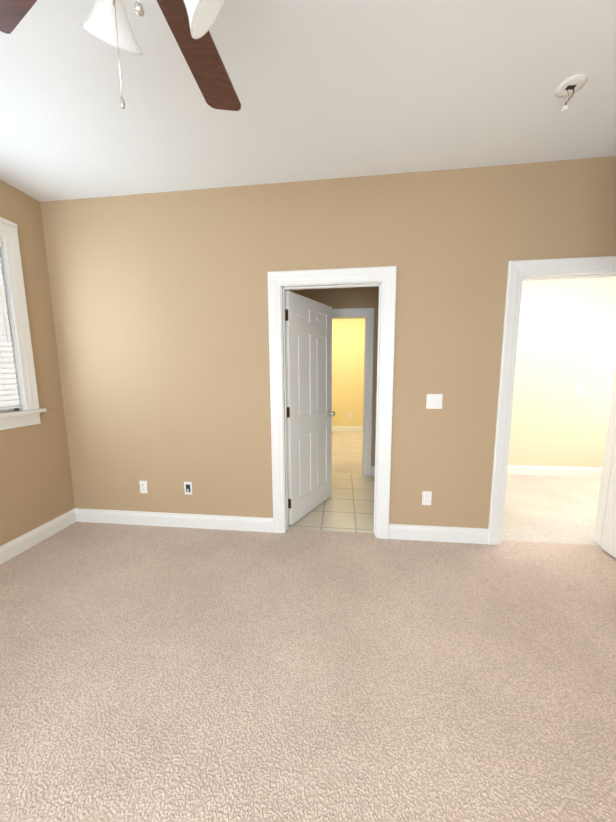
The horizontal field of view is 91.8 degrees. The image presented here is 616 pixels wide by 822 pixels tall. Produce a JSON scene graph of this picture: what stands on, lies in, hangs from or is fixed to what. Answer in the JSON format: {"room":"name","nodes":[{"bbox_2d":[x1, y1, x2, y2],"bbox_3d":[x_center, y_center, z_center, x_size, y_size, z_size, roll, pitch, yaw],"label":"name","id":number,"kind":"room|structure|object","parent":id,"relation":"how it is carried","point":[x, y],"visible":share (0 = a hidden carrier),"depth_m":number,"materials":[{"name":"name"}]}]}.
{"room":"empty bedroom","nodes":[
{"label":"empty bedroom","id":0,"kind":"room"},
{"bbox_2d":[0,180,74,545],"bbox_3d":[-2.505,-0.042,0.361,0.115,2.770,4.845,0,8,6],"label":"wall","id":1,"kind":"structure","parent":0,"point":[36,488],"depth_m":2.43,"materials":[{"name":"beige paint"}]},
{"bbox_2d":[0,217,46,430],"bbox_3d":[-2.307,-0.583,1.810,0.162,1.529,1.173,0,8,6],"label":"window","id":2,"kind":"structure","parent":1,"relation":"in","point":[9,398],"depth_m":2.26,"materials":[{"name":"white"}]},
{"bbox_2d":[0,508,75,564],"bbox_3d":[-2.432,1.270,0.526,0.015,0.125,4.615,0,8,6],"label":"baseboard","id":3,"kind":"structure","parent":1,"relation":"attached to","point":[21,544],"depth_m":2.42,"materials":[{"name":"white wood"}]},
{"bbox_2d":[0,431,615,821],"bbox_3d":[0.959,1.117,2.385,6.559,0.100,9.315,0,8,6],"label":"floor","id":4,"kind":"structure","parent":0,"point":[161,674],"depth_m":1.39,"materials":[{"name":"beige carpet"}]},
{"bbox_2d":[0,0,615,201],"bbox_3d":[0.940,-1.729,2.013,6.559,0.100,9.315,0,8,6],"label":"ceiling","id":5,"kind":"structure","parent":0,"point":[329,89],"depth_m":1.52,"materials":[{"name":"white paint"}]},
{"bbox_2d":[0,0,240,110],"bbox_3d":[-0.416,-1.090,0.670,1.238,0.800,1.188,0,8,6],"label":"ceiling fan","id":6,"kind":"object","parent":5,"relation":"hanging from","point":[190,23],"visible":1,"depth_m":0.89,"materials":[{"name":"brown metal"}]},
{"bbox_2d":[555,74,586,111],"bbox_3d":[1.300,-1.557,1.484,0.120,0.108,0.120,0,8,6],"label":"smoke detector","id":7,"kind":"object","parent":5,"relation":"attached to","point":[572,85],"visible":1,"depth_m":1.47,"materials":[{"name":"white plastic"}]},
{"bbox_2d":[40,156,615,528],"bbox_3d":[1.119,-0.435,3.172,6.444,2.770,1.845,0,8,6],"label":"wall","id":8,"kind":"structure","parent":0,"point":[159,300],"depth_m":2.40,"materials":[{"name":"beige paint"}]},
{"bbox_2d":[139,481,147,492],"bbox_3d":[-1.474,0.682,2.676,0.070,0.114,0.009,0,8,6],"label":"electrical outlet","id":9,"kind":"object","parent":8,"relation":"attached to","point":[143,487],"visible":1,"depth_m":2.67,"materials":[{"name":"white plastic"}]},
{"bbox_2d":[76,508,272,531],"bbox_3d":[-1.224,0.979,2.684,1.863,0.125,0.015,0,8,6],"label":"baseboard","id":10,"kind":"structure","parent":8,"relation":"attached to","point":[221,522],"depth_m":2.67,"materials":[{"name":"white wood"}]},
{"bbox_2d":[184,482,192,494],"bbox_3d":[-1.055,0.680,2.627,0.070,0.114,0.011,0,8,6],"label":"jack","id":11,"kind":"object","parent":8,"relation":"attached to","point":[188,487],"visible":1,"depth_m":2.62,"materials":[{"name":"white plastic"}]},
{"bbox_2d":[285,291,334,524],"bbox_3d":[0.034,-0.018,2.866,0.175,2.015,0.763,4,9,32],"label":"bathroom door","id":12,"kind":"structure","parent":8,"relation":"in","point":[308,329],"depth_m":2.78,"materials":[{"name":"white wood"}]},
{"bbox_2d":[267,266,396,538],"bbox_3d":[0.185,-0.016,2.446,0.972,2.141,0.136,0,8,6],"label":"door frame","id":13,"kind":"structure","parent":8,"relation":"attached to","point":[384,279],"depth_m":2.35,"materials":[{"name":"white wood"}]},
{"bbox_2d":[422,491,431,504],"bbox_3d":[0.955,0.702,2.400,0.070,0.114,0.009,0,8,6],"label":"electrical outlet","id":14,"kind":"object","parent":8,"relation":"attached to","point":[426,497],"visible":1,"depth_m":2.40,"materials":[{"name":"white plastic"}]},
{"bbox_2d":[426,394,442,408],"bbox_3d":[0.972,-0.073,2.294,0.116,0.114,0.014,0,8,6],"label":"double light switch","id":15,"kind":"object","parent":8,"relation":"attached to","point":[433,401],"visible":1,"depth_m":2.29,"materials":[{"name":"white plastic"}]},
{"bbox_2d":[389,524,488,543],"bbox_3d":[1.051,0.998,2.425,0.773,0.125,0.015,0,8,6],"label":"baseboard","id":16,"kind":"structure","parent":8,"relation":"attached to","point":[396,531],"depth_m":2.42,"materials":[{"name":"white wood"}]},
{"bbox_2d":[488,256,615,546],"bbox_3d":[1.919,-0.003,2.261,0.970,2.141,0.161,0,8,6],"label":"door frame","id":17,"kind":"structure","parent":8,"relation":"attached to","point":[520,272],"depth_m":2.20,"materials":[{"name":"white wood"}]},
{"bbox_2d":[507,465,601,476],"bbox_3d":[3.011,0.786,3.944,2.640,0.125,0.015,0,8,6],"label":"baseboard","id":18,"kind":"structure","parent":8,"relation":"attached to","point":[555,471],"depth_m":3.90,"materials":[{"name":"white wood"}]},
{"bbox_2d":[575,385,581,393],"bbox_3d":[3.411,-0.275,3.759,0.070,0.114,0.014,0,8,6],"label":"light switch","id":19,"kind":"object","parent":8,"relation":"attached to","point":[578,389],"visible":1,"depth_m":3.76,"materials":[{"name":"white plastic"}]},
{"bbox_2d":[601,434,615,557],"bbox_3d":[2.213,0.106,1.804,0.175,2.015,0.761,1,8,8],"label":"hall door","id":20,"kind":"structure","parent":8,"relation":"in","point":[608,544],"depth_m":2.21,"materials":[{"name":"white wood"}]},
{"bbox_2d":[285,287,378,465],"bbox_3d":[0.268,-0.526,3.918,2.625,2.770,0.115,0,8,6],"label":"wall","id":21,"kind":"structure","parent":0,"point":[355,297],"depth_m":3.73,"materials":[{"name":"brown paint"}]},
{"bbox_2d":[332,308,373,475],"bbox_3d":[0.425,-0.220,3.930,0.822,2.156,0.136,0,8,6],"label":"door frame","id":22,"kind":"structure","parent":21,"relation":"attached to","point":[367,314],"depth_m":3.80,"materials":[{"name":"white wood"}]},
{"bbox_2d":[371,466,374,475],"bbox_3d":[1.141,0.800,3.927,0.650,0.125,0.015,0,8,6],"label":"baseboard","id":23,"kind":"structure","parent":21,"relation":"attached to","point":[372,470],"depth_m":3.94,"materials":[{"name":"white wood"}]},
{"bbox_2d":[332,318,364,425],"bbox_3d":[0.770,-0.910,6.817,1.770,2.770,0.100,0,8,6],"label":"wall","id":24,"kind":"structure","parent":0,"point":[348,335],"depth_m":6.74,"materials":[{"name":"yellow paint"}]},
{"bbox_2d":[332,426,362,431],"bbox_3d":[0.757,0.409,6.934,1.740,0.125,0.015,0,8,6],"label":"baseboard","id":25,"kind":"structure","parent":24,"relation":"attached to","point":[349,428],"depth_m":6.89,"materials":[{"name":"white wood"}]}
]}

